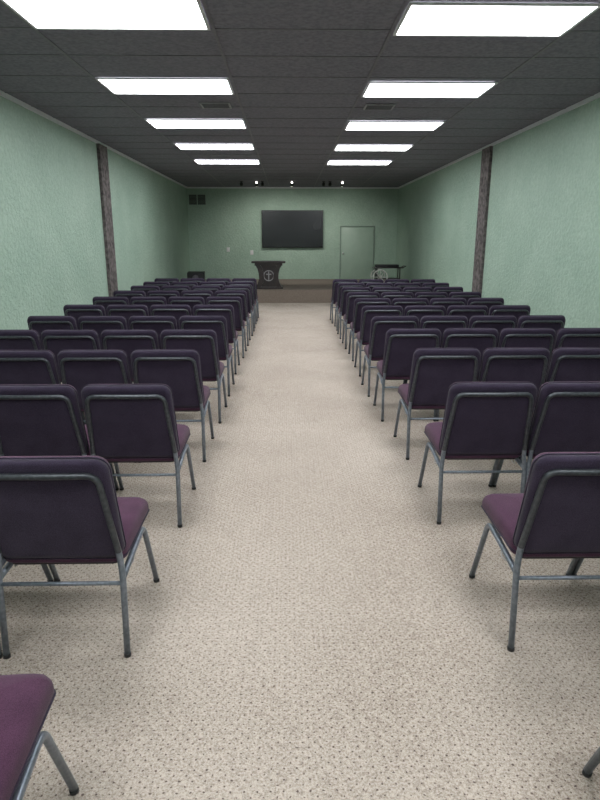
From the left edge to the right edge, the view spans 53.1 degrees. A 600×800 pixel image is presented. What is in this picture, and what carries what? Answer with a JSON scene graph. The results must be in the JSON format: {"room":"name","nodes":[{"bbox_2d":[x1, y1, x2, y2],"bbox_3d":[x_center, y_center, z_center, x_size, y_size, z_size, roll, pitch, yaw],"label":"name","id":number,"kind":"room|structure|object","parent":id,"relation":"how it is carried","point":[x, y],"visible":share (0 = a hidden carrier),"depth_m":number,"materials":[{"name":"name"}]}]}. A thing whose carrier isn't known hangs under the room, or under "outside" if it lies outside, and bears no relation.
{"room":"house of worship","nodes":[
{"label":"house of worship","id":0,"kind":"room"},
{"bbox_2d":[0,96,189,329],"bbox_3d":[-3.397,-2.228,8.344,0.100,3.180,22.800,0,15,-1],"label":"wall","id":1,"kind":"structure","parent":0,"point":[52,248],"depth_m":8.63,"materials":[{"name":"green paint"}]},
{"bbox_2d":[0,90,186,187],"bbox_3d":[-3.333,-3.743,7.939,0.030,0.045,22.600,0,15,-1],"label":"trim","id":2,"kind":"structure","parent":1,"relation":"attached to","point":[3,94],"depth_m":8.71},
{"bbox_2d":[96,143,117,296],"bbox_3d":[-3.367,-2.809,10.596,0.050,3.135,0.450,0,15,-1],"label":"pilaster","id":3,"kind":"object","parent":1,"relation":"attached to","point":[102,155],"visible":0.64,"depth_m":10.43,"materials":[{"name":"brown"}]},
{"bbox_2d":[187,271,204,278],"bbox_3d":[-3.103,-3.666,17.915,0.500,0.330,0.320,0,15,-1],"label":"speaker","id":4,"kind":"object","parent":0,"point":[190,274],"depth_m":17.82},
{"bbox_2d":[187,188,398,278],"bbox_3d":[-0.222,-5.186,19.367,6.690,3.180,0.100,0,15,-1],"label":"wall","id":5,"kind":"structure","parent":0,"point":[232,218],"depth_m":19.23,"materials":[{"name":"green paint"}]},
{"bbox_2d":[188,194,205,204],"bbox_3d":[-3.246,-6.325,18.942,0.560,0.340,0.013,0,15,-1],"label":"air vent","id":6,"kind":"object","parent":5,"relation":"in","point":[193,199],"visible":1,"depth_m":18.94,"materials":[{"name":"black plastic"}]},
{"bbox_2d":[261,210,322,247],"bbox_3d":[-0.240,-5.465,19.189,1.960,1.150,0.096,0,15,-1],"label":"television","id":7,"kind":"object","parent":5,"relation":"attached to","point":[280,228],"visible":1,"depth_m":19.14,"materials":[{"name":"black plastic"}]},
{"bbox_2d":[187,187,397,188],"bbox_3d":[-0.221,-6.683,18.898,6.630,0.045,0.030,0,15,-1],"label":"trim","id":8,"kind":"structure","parent":5,"relation":"attached to","point":[187,187],"depth_m":18.89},
{"bbox_2d":[339,226,374,278],"bbox_3d":[1.849,-4.766,19.421,1.120,1.675,0.089,0,15,-1],"label":"door","id":9,"kind":"structure","parent":5,"relation":"in","point":[357,247],"depth_m":19.44,"materials":[{"name":"paint"}]},
{"bbox_2d":[0,303,599,799],"bbox_3d":[-0.003,-0.661,8.832,6.890,0.100,22.800,0,15,-1],"label":"floor","id":10,"kind":"structure","parent":0,"point":[310,628],"depth_m":2.57,"materials":[{"name":"beige carpet"}]},
{"bbox_2d":[0,330,42,349],"bbox_3d":[-2.486,-0.255,5.486,0.504,0.858,0.636,0,15,-1],"label":"chair","id":11,"kind":"object","parent":10,"relation":"on","point":[9,339],"visible":0.22,"depth_m":5.12,"materials":[{"name":"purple fabric"}]},
{"bbox_2d":[0,556,53,658],"bbox_3d":[-1.435,0.549,2.488,0.504,0.858,0.636,0,15,-1],"label":"chair","id":12,"kind":"object","parent":10,"relation":"on","point":[45,568],"visible":0.06,"depth_m":2.83,"materials":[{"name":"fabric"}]},
{"bbox_2d":[0,674,79,799],"bbox_3d":[-0.889,0.847,1.377,0.504,0.858,0.636,-1,15,-4],"label":"chair","id":13,"kind":"object","parent":10,"relation":"on","point":[26,700],"visible":1,"depth_m":1.49,"materials":[{"name":"purple fabric"}]},
{"bbox_2d":[0,350,85,423],"bbox_3d":[-1.970,-0.004,4.549,0.504,0.858,0.636,0,15,-1],"label":"chair","id":14,"kind":"object","parent":10,"relation":"on","point":[16,366],"visible":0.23,"depth_m":4.20,"materials":[{"name":"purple fabric"}]},
{"bbox_2d":[27,316,77,349],"bbox_3d":[-2.514,-0.504,6.412,0.504,0.858,0.636,0,15,-1],"label":"chair","id":15,"kind":"object","parent":10,"relation":"on","point":[37,323],"visible":0.23,"depth_m":6.04,"materials":[{"name":"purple fabric"}]},
{"bbox_2d":[0,384,118,490],"bbox_3d":[-1.441,0.263,3.556,0.504,0.858,0.636,0,15,-1],"label":"chair","id":16,"kind":"object","parent":10,"relation":"on","point":[36,419],"visible":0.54,"depth_m":3.25,"materials":[{"name":"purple fabric"}]},
{"bbox_2d":[41,329,100,381],"bbox_3d":[-1.978,-0.258,5.494,0.504,0.858,0.636,0,15,-1],"label":"chair","id":17,"kind":"object","parent":10,"relation":"on","point":[54,341],"visible":0.27,"depth_m":5.13,"materials":[{"name":"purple fabric"}]},
{"bbox_2d":[0,456,159,658],"bbox_3d":[-0.927,0.546,2.498,0.504,0.858,0.636,0,15,-1],"label":"chair","id":18,"kind":"object","parent":10,"relation":"on","point":[54,510],"visible":1,"depth_m":2.23,"materials":[{"name":"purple fabric"}]},
{"bbox_2d":[63,305,105,328],"bbox_3d":[-2.555,-0.780,7.441,0.504,0.858,0.636,0,15,-1],"label":"chair","id":19,"kind":"object","parent":10,"relation":"on","point":[76,311],"visible":0.28,"depth_m":7.07,"materials":[{"name":"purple fabric"}]},
{"bbox_2d":[57,349,131,422],"bbox_3d":[-1.463,-0.007,4.561,0.504,0.858,0.636,0,15,-1],"label":"chair","id":20,"kind":"object","parent":10,"relation":"on","point":[78,368],"visible":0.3,"depth_m":4.21,"materials":[{"name":"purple fabric"}]},
{"bbox_2d":[78,316,132,383],"bbox_3d":[-2.006,-0.506,6.421,0.504,0.858,0.636,0,15,-1],"label":"chair","id":21,"kind":"object","parent":10,"relation":"on","point":[97,323],"visible":0.3,"depth_m":6.05,"materials":[{"name":"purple fabric"}]},
{"bbox_2d":[92,297,128,315],"bbox_3d":[-2.554,-1.046,8.431,0.504,0.858,0.636,0,15,-1],"label":"chair","id":22,"kind":"object","parent":10,"relation":"on","point":[105,301],"visible":0.26,"depth_m":8.04,"materials":[{"name":"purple fabric"}]},
{"bbox_2d":[107,304,148,328],"bbox_3d":[-2.047,-0.783,7.452,0.504,0.858,0.636,0,15,-1],"label":"chair","id":23,"kind":"object","parent":10,"relation":"on","point":[126,310],"visible":0.21,"depth_m":7.08,"materials":[{"name":"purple fabric"}]},
{"bbox_2d":[113,290,145,303],"bbox_3d":[-2.574,-1.303,9.389,0.504,0.858,0.636,0,15,-1],"label":"chair","id":24,"kind":"object","parent":10,"relation":"on","point":[118,293],"visible":0.24,"depth_m":9.00,"materials":[{"name":"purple fabric"}]},
{"bbox_2d":[101,329,159,381],"bbox_3d":[-1.470,-0.260,5.502,0.504,0.858,0.636,0,15,-1],"label":"chair","id":25,"kind":"object","parent":10,"relation":"on","point":[127,340],"visible":0.23,"depth_m":5.14,"materials":[{"name":"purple fabric"}]},
{"bbox_2d":[81,384,195,527],"bbox_3d":[-0.933,0.260,3.566,0.504,0.858,0.636,0,15,-1],"label":"chair","id":26,"kind":"object","parent":10,"relation":"on","point":[126,423],"visible":0.88,"depth_m":3.28,"materials":[{"name":"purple fabric"}]},
{"bbox_2d":[131,285,159,295],"bbox_3d":[-2.583,-1.558,10.342,0.504,0.858,0.636,0,15,-1],"label":"chair","id":27,"kind":"object","parent":10,"relation":"on","point":[146,288],"visible":0.29,"depth_m":9.95,"materials":[{"name":"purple fabric"}]},
{"bbox_2d":[130,296,166,315],"bbox_3d":[-2.046,-1.048,8.439,0.504,0.858,0.636,0,15,-1],"label":"chair","id":28,"kind":"object","parent":10,"relation":"on","point":[148,301],"visible":0.21,"depth_m":8.05,"materials":[{"name":"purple fabric"}]},
{"bbox_2d":[128,316,177,383],"bbox_3d":[-1.498,-0.508,6.429,0.504,0.858,0.636,0,15,-1],"label":"chair","id":29,"kind":"object","parent":10,"relation":"on","point":[157,323],"visible":0.29,"depth_m":6.06,"materials":[{"name":"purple fabric"}]},
{"bbox_2d":[143,282,169,289],"bbox_3d":[-2.611,-1.805,11.261,0.504,0.858,0.636,0,15,-1],"label":"chair","id":30,"kind":"object","parent":10,"relation":"on","point":[160,284],"visible":0.23,"depth_m":10.87,"materials":[{"name":"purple fabric"}]},
{"bbox_2d":[147,290,179,303],"bbox_3d":[-2.066,-1.306,9.400,0.504,0.858,0.636,0,15,-1],"label":"chair","id":31,"kind":"object","parent":10,"relation":"on","point":[165,293],"visible":0.26,"depth_m":9.01,"materials":[{"name":"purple fabric"}]},
{"bbox_2d":[154,278,178,284],"bbox_3d":[-2.629,-2.050,12.176,0.504,0.858,0.636,0,15,-1],"label":"chair","id":32,"kind":"object","parent":10,"relation":"on","point":[170,280],"visible":0.13,"depth_m":11.78,"materials":[{"name":"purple fabric"}]},
{"bbox_2d":[150,304,191,328],"bbox_3d":[-1.539,-0.785,7.462,0.504,0.858,0.636,0,15,-1],"label":"chair","id":33,"kind":"object","parent":10,"relation":"on","point":[176,310],"visible":0.23,"depth_m":7.08,"materials":[{"name":"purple fabric"}]},
{"bbox_2d":[131,349,213,461],"bbox_3d":[-0.955,-0.011,4.574,0.504,0.858,0.636,0,15,-1],"label":"chair","id":34,"kind":"object","parent":10,"relation":"on","point":[179,369],"visible":0.69,"depth_m":4.26,"materials":[{"name":"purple fabric"}]},
{"bbox_2d":[161,285,190,295],"bbox_3d":[-2.075,-1.560,10.347,0.504,0.858,0.636,0,15,-1],"label":"chair","id":35,"kind":"object","parent":10,"relation":"on","point":[179,288],"visible":0.2,"depth_m":9.96,"materials":[{"name":"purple fabric"}]},
{"bbox_2d":[171,282,197,289],"bbox_3d":[-2.103,-1.806,11.266,0.504,0.858,0.636,0,15,-1],"label":"chair","id":36,"kind":"object","parent":10,"relation":"on","point":[190,284],"visible":0.2,"depth_m":10.87,"materials":[{"name":"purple fabric"}]},
{"bbox_2d":[168,296,204,314],"bbox_3d":[-1.539,-1.050,8.446,0.504,0.858,0.636,0,15,-1],"label":"chair","id":37,"kind":"object","parent":10,"relation":"on","point":[191,301],"visible":0.2,"depth_m":8.06,"materials":[{"name":"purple fabric"}]},
{"bbox_2d":[180,278,204,284],"bbox_3d":[-2.121,-2.053,12.186,0.504,0.858,0.636,0,15,-1],"label":"chair","id":38,"kind":"object","parent":10,"relation":"on","point":[198,280],"visible":0.2,"depth_m":11.79,"materials":[{"name":"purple fabric"}]},
{"bbox_2d":[160,329,226,423],"bbox_3d":[-0.962,-0.262,5.509,0.504,0.858,0.636,0,15,-1],"label":"chair","id":39,"kind":"object","parent":10,"relation":"on","point":[204,341],"visible":0.63,"depth_m":5.18,"materials":[{"name":"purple fabric"}]},
{"bbox_2d":[181,290,212,303],"bbox_3d":[-1.558,-1.308,9.410,0.504,0.858,0.636,0,15,-1],"label":"chair","id":40,"kind":"object","parent":10,"relation":"on","point":[203,293],"visible":0.23,"depth_m":9.02,"materials":[{"name":"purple fabric"}]},
{"bbox_2d":[192,285,220,295],"bbox_3d":[-1.567,-1.562,10.355,0.504,0.858,0.636,0,15,-1],"label":"chair","id":41,"kind":"object","parent":10,"relation":"on","point":[213,288],"visible":0.26,"depth_m":9.96,"materials":[{"name":"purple fabric"}]},
{"bbox_2d":[179,315,234,395],"bbox_3d":[-0.990,-0.510,6.436,0.504,0.858,0.636,0,15,-1],"label":"chair","id":42,"kind":"object","parent":10,"relation":"on","point":[218,323],"visible":0.56,"depth_m":6.09,"materials":[{"name":"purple fabric"}]},
{"bbox_2d":[199,282,225,289],"bbox_3d":[-1.595,-1.809,11.275,0.504,0.858,0.636,0,15,-1],"label":"chair","id":43,"kind":"object","parent":10,"relation":"on","point":[221,284],"visible":0.25,"depth_m":10.88,"materials":[{"name":"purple fabric"}]},
{"bbox_2d":[193,304,239,373],"bbox_3d":[-1.031,-0.787,7.466,0.504,0.858,0.636,0,15,-1],"label":"chair","id":44,"kind":"object","parent":10,"relation":"on","point":[226,310],"visible":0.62,"depth_m":7.11,"materials":[{"name":"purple fabric"}]},
{"bbox_2d":[206,278,230,284],"bbox_3d":[-1.613,-2.054,12.191,0.504,0.858,0.636,0,15,-1],"label":"chair","id":45,"kind":"object","parent":10,"relation":"on","point":[226,280],"visible":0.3,"depth_m":11.80,"materials":[{"name":"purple fabric"}]},
{"bbox_2d":[206,296,246,357],"bbox_3d":[-1.031,-1.052,8.456,0.504,0.858,0.636,0,15,-1],"label":"chair","id":46,"kind":"object","parent":10,"relation":"on","point":[235,301],"visible":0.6,"depth_m":8.12,"materials":[{"name":"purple fabric"}]},
{"bbox_2d":[215,290,250,345],"bbox_3d":[-1.051,-1.311,9.419,0.504,0.858,0.636,0,15,-1],"label":"chair","id":47,"kind":"object","parent":10,"relation":"on","point":[241,293],"visible":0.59,"depth_m":9.07,"materials":[{"name":"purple fabric"}]},
{"bbox_2d":[222,285,254,335],"bbox_3d":[-1.059,-1.565,10.368,0.504,0.858,0.636,0,15,-1],"label":"chair","id":48,"kind":"object","parent":10,"relation":"on","point":[247,288],"visible":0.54,"depth_m":10.04,"materials":[{"name":"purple fabric"}]},
{"bbox_2d":[227,281,256,326],"bbox_3d":[-1.087,-1.811,11.283,0.504,0.858,0.636,0,15,-1],"label":"chair","id":49,"kind":"object","parent":10,"relation":"on","point":[249,283],"visible":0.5,"depth_m":10.92,"materials":[{"name":"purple fabric"}]},
{"bbox_2d":[232,278,258,320],"bbox_3d":[-1.105,-2.057,12.200,0.504,0.858,0.636,0,15,-1],"label":"chair","id":50,"kind":"object","parent":10,"relation":"on","point":[253,280],"visible":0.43,"depth_m":11.88,"materials":[{"name":"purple fabric"}]},
{"bbox_2d":[205,279,385,302],"bbox_3d":[-0.179,-3.235,17.586,6.686,0.333,4.348,0,15,-1],"label":"stage","id":51,"kind":"object","parent":10,"relation":"on","point":[294,290],"visible":0.29,"depth_m":15.51,"materials":[{"name":"brown carpet"}]},
{"bbox_2d":[251,261,284,288],"bbox_3d":[-0.822,-3.301,15.822,0.880,0.710,0.480,0,15,-1],"label":"pulpit","id":52,"kind":"object","parent":51,"relation":"on","point":[268,271],"visible":0.93,"depth_m":15.68,"materials":[{"name":"brown wood"}]},
{"bbox_2d":[370,264,405,280],"bbox_3d":[2.547,-3.623,17.305,0.967,0.556,0.510,0,15,-1],"label":"cart","id":53,"kind":"object","parent":51,"relation":"on","point":[377,276],"visible":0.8,"depth_m":17.11,"materials":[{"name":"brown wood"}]},
{"bbox_2d":[330,279,357,322],"bbox_3d":[0.866,-1.977,11.901,0.504,0.858,0.636,0,15,-1],"label":"chair","id":54,"kind":"object","parent":10,"relation":"on","point":[336,282],"visible":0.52,"depth_m":11.58,"materials":[{"name":"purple fabric"}]},
{"bbox_2d":[334,283,364,330],"bbox_3d":[0.906,-1.730,10.982,0.504,0.858,0.636,0,15,-1],"label":"chair","id":55,"kind":"object","parent":10,"relation":"on","point":[340,285],"visible":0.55,"depth_m":10.65,"materials":[{"name":"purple fabric"}]},
{"bbox_2d":[337,287,370,338],"bbox_3d":[0.904,-1.483,10.062,0.504,0.858,0.636,0,15,-1],"label":"chair","id":56,"kind":"object","parent":10,"relation":"on","point":[342,310],"visible":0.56,"depth_m":9.72,"materials":[{"name":"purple fabric"}]},
{"bbox_2d":[342,292,379,348],"bbox_3d":[0.922,-1.237,9.145,0.504,0.858,0.636,0,15,-1],"label":"chair","id":57,"kind":"object","parent":10,"relation":"on","point":[351,296],"visible":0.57,"depth_m":8.82,"materials":[{"name":"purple fabric"}]},
{"bbox_2d":[348,298,390,360],"bbox_3d":[0.951,-0.999,8.256,0.504,0.858,0.636,0,15,-1],"label":"chair","id":58,"kind":"object","parent":10,"relation":"on","point":[359,303],"visible":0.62,"depth_m":7.92,"materials":[{"name":"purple fabric"}]},
{"bbox_2d":[358,279,383,286],"bbox_3d":[1.366,-1.979,11.908,0.504,0.858,0.636,0,15,-1],"label":"chair","id":59,"kind":"object","parent":10,"relation":"on","point":[365,281],"visible":0.26,"depth_m":11.51,"materials":[{"name":"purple fabric"}]},
{"bbox_2d":[354,305,402,376],"bbox_3d":[0.957,-0.758,7.358,0.504,0.858,0.636,0,15,-1],"label":"chair","id":60,"kind":"object","parent":10,"relation":"on","point":[368,311],"visible":0.58,"depth_m":7.01,"materials":[{"name":"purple fabric"}]},
{"bbox_2d":[366,283,392,291],"bbox_3d":[1.406,-1.732,10.987,0.504,0.858,0.636,0,15,-1],"label":"chair","id":61,"kind":"object","parent":10,"relation":"on","point":[371,285],"visible":0.24,"depth_m":10.59,"materials":[{"name":"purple fabric"}]},
{"bbox_2d":[372,287,401,295],"bbox_3d":[1.404,-1.485,10.069,0.504,0.858,0.636,0,15,-1],"label":"chair","id":62,"kind":"object","parent":10,"relation":"on","point":[379,290],"visible":0.19,"depth_m":9.68,"materials":[{"name":"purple fabric"}]},
{"bbox_2d":[361,316,418,396],"bbox_3d":[0.955,-0.507,6.424,0.504,0.858,0.636,0,15,-1],"label":"chair","id":63,"kind":"object","parent":10,"relation":"on","point":[374,351],"visible":0.59,"depth_m":6.10,"materials":[{"name":"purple fabric"}]},
{"bbox_2d":[380,292,413,303],"bbox_3d":[1.422,-1.241,9.158,0.504,0.858,0.636,0,15,-1],"label":"chair","id":64,"kind":"object","parent":10,"relation":"on","point":[391,295],"visible":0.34,"depth_m":8.77,"materials":[{"name":"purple fabric"}]},
{"bbox_2d":[384,279,409,286],"bbox_3d":[1.866,-1.982,11.921,0.504,0.858,0.636,0,15,-1],"label":"chair","id":65,"kind":"object","parent":10,"relation":"on","point":[393,281],"visible":0.19,"depth_m":11.53,"materials":[{"name":"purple fabric"}]},
{"bbox_2d":[373,328,440,421],"bbox_3d":[0.984,-0.279,5.573,0.504,0.858,0.636,0,15,-1],"label":"chair","id":66,"kind":"object","parent":10,"relation":"on","point":[400,345],"visible":0.59,"depth_m":5.26,"materials":[{"name":"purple fabric"}]},
{"bbox_2d":[394,283,420,290],"bbox_3d":[1.906,-1.734,10.998,0.504,0.858,0.636,0,15,-1],"label":"chair","id":67,"kind":"object","parent":10,"relation":"on","point":[402,285],"visible":0.24,"depth_m":10.61,"materials":[{"name":"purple fabric"}]},
{"bbox_2d":[391,298,428,315],"bbox_3d":[1.450,-1.001,8.263,0.504,0.858,0.636,0,15,-1],"label":"chair","id":68,"kind":"object","parent":10,"relation":"on","point":[403,302],"visible":0.2,"depth_m":7.87,"materials":[{"name":"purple fabric"}]},
{"bbox_2d":[402,287,432,297],"bbox_3d":[1.904,-1.488,10.079,0.504,0.858,0.636,0,15,-1],"label":"chair","id":69,"kind":"object","parent":10,"relation":"on","point":[413,290],"visible":0.3,"depth_m":9.69,"materials":[{"name":"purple fabric"}]},
{"bbox_2d":[410,279,434,286],"bbox_3d":[2.366,-1.984,11.927,0.504,0.858,0.636,0,15,-1],"label":"chair","id":70,"kind":"object","parent":10,"relation":"on","point":[421,281],"visible":0.19,"depth_m":11.54,"materials":[{"name":"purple fabric"}]},
{"bbox_2d":[404,305,445,327],"bbox_3d":[1.457,-0.761,7.369,0.504,0.858,0.636,0,15,-1],"label":"chair","id":71,"kind":"object","parent":10,"relation":"on","point":[419,311],"visible":0.2,"depth_m":6.99,"materials":[{"name":"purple fabric"}]},
{"bbox_2d":[414,292,447,304],"bbox_3d":[1.922,-1.242,9.163,0.504,0.858,0.636,0,15,-1],"label":"chair","id":72,"kind":"object","parent":10,"relation":"on","point":[429,295],"visible":0.23,"depth_m":8.77,"materials":[{"name":"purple fabric"}]},
{"bbox_2d":[422,283,448,291],"bbox_3d":[2.406,-1.735,11.000,0.504,0.858,0.636,0,15,-1],"label":"chair","id":73,"kind":"object","parent":10,"relation":"on","point":[433,285],"visible":0.23,"depth_m":10.61,"materials":[{"name":"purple fabric"}]},
{"bbox_2d":[405,315,467,383],"bbox_3d":[1.454,-0.511,6.437,0.504,0.858,0.636,0,15,-1],"label":"chair","id":74,"kind":"object","parent":10,"relation":"on","point":[442,322],"visible":0.3,"depth_m":6.06,"materials":[{"name":"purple fabric"}]},
{"bbox_2d":[393,348,480,459],"bbox_3d":[1.041,-0.026,4.630,0.504,0.858,0.636,0,15,-1],"label":"chair","id":75,"kind":"object","parent":10,"relation":"on","point":[433,370],"visible":0.64,"depth_m":4.33,"materials":[{"name":"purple fabric"}]},
{"bbox_2d":[429,298,465,314],"bbox_3d":[1.950,-1.003,8.273,0.504,0.858,0.636,0,15,-1],"label":"chair","id":76,"kind":"object","parent":10,"relation":"on","point":[446,302],"visible":0.31,"depth_m":7.88,"materials":[{"name":"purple fabric"}]},
{"bbox_2d":[433,287,462,297],"bbox_3d":[2.404,-1.489,10.083,0.504,0.858,0.636,0,15,-1],"label":"chair","id":77,"kind":"object","parent":10,"relation":"on","point":[448,290],"visible":0.2,"depth_m":9.69,"materials":[{"name":"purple fabric"}]},
{"bbox_2d":[448,292,481,304],"bbox_3d":[2.422,-1.244,9.170,0.504,0.858,0.636,0,15,-1],"label":"chair","id":78,"kind":"object","parent":10,"relation":"on","point":[466,295],"visible":0.3,"depth_m":8.78,"materials":[{"name":"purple fabric"}]},
{"bbox_2d":[436,328,497,420],"bbox_3d":[1.484,-0.281,5.583,0.504,0.858,0.636,0,15,-1],"label":"chair","id":79,"kind":"object","parent":10,"relation":"on","point":[481,339],"visible":0.29,"depth_m":5.22,"materials":[{"name":"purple fabric"}]},
{"bbox_2d":[446,305,487,327],"bbox_3d":[1.957,-0.764,7.381,0.504,0.858,0.636,0,15,-1],"label":"chair","id":80,"kind":"object","parent":10,"relation":"on","point":[468,311],"visible":0.32,"depth_m":7.00,"materials":[{"name":"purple fabric"}]},
{"bbox_2d":[418,382,536,524],"bbox_3d":[1.043,0.247,3.613,0.504,0.858,0.636,0,15,-1],"label":"chair","id":81,"kind":"object","parent":10,"relation":"on","point":[482,420],"visible":1,"depth_m":3.34,"materials":[{"name":"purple fabric"}]},
{"bbox_2d":[467,298,503,314],"bbox_3d":[2.450,-1.004,8.277,0.504,0.858,0.636,0,15,-1],"label":"chair","id":82,"kind":"object","parent":10,"relation":"on","point":[488,302],"visible":0.23,"depth_m":7.89,"materials":[{"name":"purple fabric"}]},
{"bbox_2d":[468,315,516,347],"bbox_3d":[1.954,-0.513,6.446,0.504,0.858,0.636,0,15,-1],"label":"chair","id":83,"kind":"object","parent":10,"relation":"on","point":[499,322],"visible":0.34,"depth_m":6.07,"materials":[{"name":"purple fabric"}]},
{"bbox_2d":[488,305,530,325],"bbox_3d":[2.457,-0.765,7.386,0.504,0.858,0.636,0,15,-1],"label":"chair","id":84,"kind":"object","parent":10,"relation":"on","point":[517,311],"visible":0.2,"depth_m":7.00,"materials":[{"name":"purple fabric"}]},
{"bbox_2d":[477,347,549,411],"bbox_3d":[1.541,-0.029,4.641,0.504,0.858,0.636,0,15,-1],"label":"chair","id":85,"kind":"object","parent":10,"relation":"on","point":[522,364],"visible":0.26,"depth_m":4.29,"materials":[{"name":"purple fabric"}]},
{"bbox_2d":[497,328,555,373],"bbox_3d":[1.984,-0.283,5.588,0.504,0.858,0.636,0,15,-1],"label":"chair","id":86,"kind":"object","parent":10,"relation":"on","point":[508,337],"visible":0.33,"depth_m":5.22,"materials":[{"name":"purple fabric"}]},
{"bbox_2d":[469,452,599,651],"bbox_3d":[1.085,0.535,2.540,0.504,0.858,0.636,0,15,-1],"label":"chair","id":87,"kind":"object","parent":10,"relation":"on","point":[557,514],"visible":1,"depth_m":2.29,"materials":[{"name":"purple fabric"}]},
{"bbox_2d":[516,315,565,349],"bbox_3d":[2.454,-0.516,6.457,0.504,0.858,0.636,0,15,-1],"label":"chair","id":88,"kind":"object","parent":10,"relation":"on","point":[556,322],"visible":0.3,"depth_m":6.08,"materials":[{"name":"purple fabric"}]},
{"bbox_2d":[493,381,599,486],"bbox_3d":[1.543,0.245,3.620,0.504,0.858,0.636,0,15,-1],"label":"chair","id":89,"kind":"object","parent":10,"relation":"on","point":[566,415],"visible":0.62,"depth_m":3.33,"materials":[{"name":"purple fabric"}]},
{"bbox_2d":[534,347,599,407],"bbox_3d":[2.041,-0.031,4.651,0.504,0.858,0.636,0,15,-1],"label":"chair","id":90,"kind":"object","parent":10,"relation":"on","point":[566,364],"visible":0.27,"depth_m":4.30,"materials":[{"name":"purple fabric"}]},
{"bbox_2d":[552,328,599,351],"bbox_3d":[2.484,-0.284,5.593,0.504,0.858,0.636,0,15,-1],"label":"chair","id":91,"kind":"object","parent":10,"relation":"on","point":[565,337],"visible":0.23,"depth_m":5.22,"materials":[{"name":"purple fabric"}]},
{"bbox_2d":[572,558,583,574],"bbox_3d":[1.585,0.533,2.548,0.504,0.858,0.636,0,15,-1],"label":"chair","id":92,"kind":"object","parent":10,"relation":"on","point":[580,560],"visible":0.05,"depth_m":2.89,"materials":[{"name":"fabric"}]},
{"bbox_2d":[582,747,599,777],"bbox_3d":[1.131,0.825,1.458,0.504,0.858,0.636,0,15,-1],"label":"chair","id":93,"kind":"object","parent":10,"relation":"on","point":[588,769],"visible":1,"depth_m":1.81,"materials":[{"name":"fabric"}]},
{"bbox_2d":[0,0,599,186],"bbox_3d":[-0.003,-3.829,7.982,6.890,0.100,22.800,0,15,-1],"label":"ceiling","id":94,"kind":"structure","parent":0,"point":[270,136],"depth_m":6.19,"materials":[{"name":"grey tile"}]},
{"bbox_2d":[1,0,209,30],"bbox_3d":[-1.360,-2.779,4.312,1.344,0.014,0.670,0,15,-1],"label":"ceiling light panel","id":95,"kind":"object","parent":94,"relation":"in","point":[40,14],"depth_m":4.33,"materials":[{"name":"plastic"}]},
{"bbox_2d":[95,77,233,94],"bbox_3d":[-1.401,-3.336,6.388,1.344,0.014,0.670,0,15,-1],"label":"ceiling light panel","id":96,"kind":"object","parent":94,"relation":"in","point":[143,86],"depth_m":6.37,"materials":[{"name":"plastic"}]},
{"bbox_2d":[144,119,246,128],"bbox_3d":[-1.443,-3.894,8.464,1.344,0.014,0.670,0,15,-1],"label":"ceiling light panel","id":97,"kind":"object","parent":94,"relation":"in","point":[156,123],"depth_m":8.42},
{"bbox_2d":[174,143,254,149],"bbox_3d":[-1.484,-4.451,10.540,1.344,0.014,0.670,0,15,-1],"label":"ceiling light panel","id":98,"kind":"object","parent":94,"relation":"in","point":[182,146],"depth_m":10.51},
{"bbox_2d":[199,102,231,108],"bbox_3d":[-1.024,-3.583,7.303,0.360,0.012,0.300,0,15,-1],"label":"ceiling vent","id":99,"kind":"object","parent":94,"relation":"in","point":[205,105],"depth_m":7.28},
{"bbox_2d":[193,159,259,163],"bbox_3d":[-1.526,-5.008,12.616,1.344,0.014,0.670,0,15,-1],"label":"ceiling light panel","id":100,"kind":"object","parent":94,"relation":"in","point":[199,161],"depth_m":12.54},
{"bbox_2d":[0,0,599,186],"bbox_3d":[-0.003,-3.778,7.996,6.690,0.006,22.600,0,15,-1],"label":"grid","id":101,"kind":"object","parent":94,"relation":"attached to","point":[212,28],"depth_m":6.74,"materials":[{"name":"metal"}]},
{"bbox_2d":[326,160,392,164],"bbox_3d":[1.252,-5.048,12.767,1.344,0.014,0.670,0,15,-1],"label":"ceiling light panel","id":102,"kind":"object","parent":94,"relation":"in","point":[330,162],"depth_m":12.71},
{"bbox_2d":[334,145,413,150],"bbox_3d":[1.293,-4.491,10.691,1.344,0.014,0.670,0,15,-1],"label":"ceiling light panel","id":103,"kind":"object","parent":94,"relation":"in","point":[338,147],"depth_m":10.63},
{"bbox_2d":[363,104,395,109],"bbox_3d":[0.974,-3.606,7.388,0.360,0.012,0.300,0,15,-1],"label":"ceiling vent","id":104,"kind":"object","parent":94,"relation":"in","point":[368,106],"depth_m":7.33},
{"bbox_2d":[344,121,444,130],"bbox_3d":[1.335,-3.934,8.614,1.344,0.014,0.670,0,15,-1],"label":"ceiling light panel","id":105,"kind":"object","parent":94,"relation":"in","point":[351,125],"depth_m":8.56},
{"bbox_2d":[361,81,497,97],"bbox_3d":[1.376,-3.377,6.538,1.344,0.014,0.670,0,15,-1],"label":"ceiling light panel","id":106,"kind":"object","parent":94,"relation":"in","point":[374,89],"depth_m":6.50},
{"bbox_2d":[393,2,599,36],"bbox_3d":[1.418,-2.820,4.462,1.344,0.014,0.670,0,15,-1],"label":"ceiling light panel","id":107,"kind":"object","parent":94,"relation":"in","point":[467,19],"depth_m":4.41,"materials":[{"name":"plastic"}]},
{"bbox_2d":[395,98,599,327],"bbox_3d":[3.391,-2.262,8.470,0.100,3.180,22.800,0,15,-1],"label":"wall","id":108,"kind":"structure","parent":0,"point":[542,247],"depth_m":8.80,"materials":[{"name":"green paint"}]},
{"bbox_2d":[472,146,492,296],"bbox_3d":[3.268,-2.882,10.865,0.050,3.135,0.450,0,15,-1],"label":"pilaster","id":109,"kind":"object","parent":108,"relation":"attached to","point":[486,159],"visible":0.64,"depth_m":10.71,"materials":[{"name":"brown"}]},
{"bbox_2d":[398,92,599,188],"bbox_3d":[3.326,-3.776,8.063,0.030,0.045,22.600,0,15,-1],"label":"trim","id":110,"kind":"structure","parent":108,"relation":"attached to","point":[596,96],"depth_m":8.88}
]}

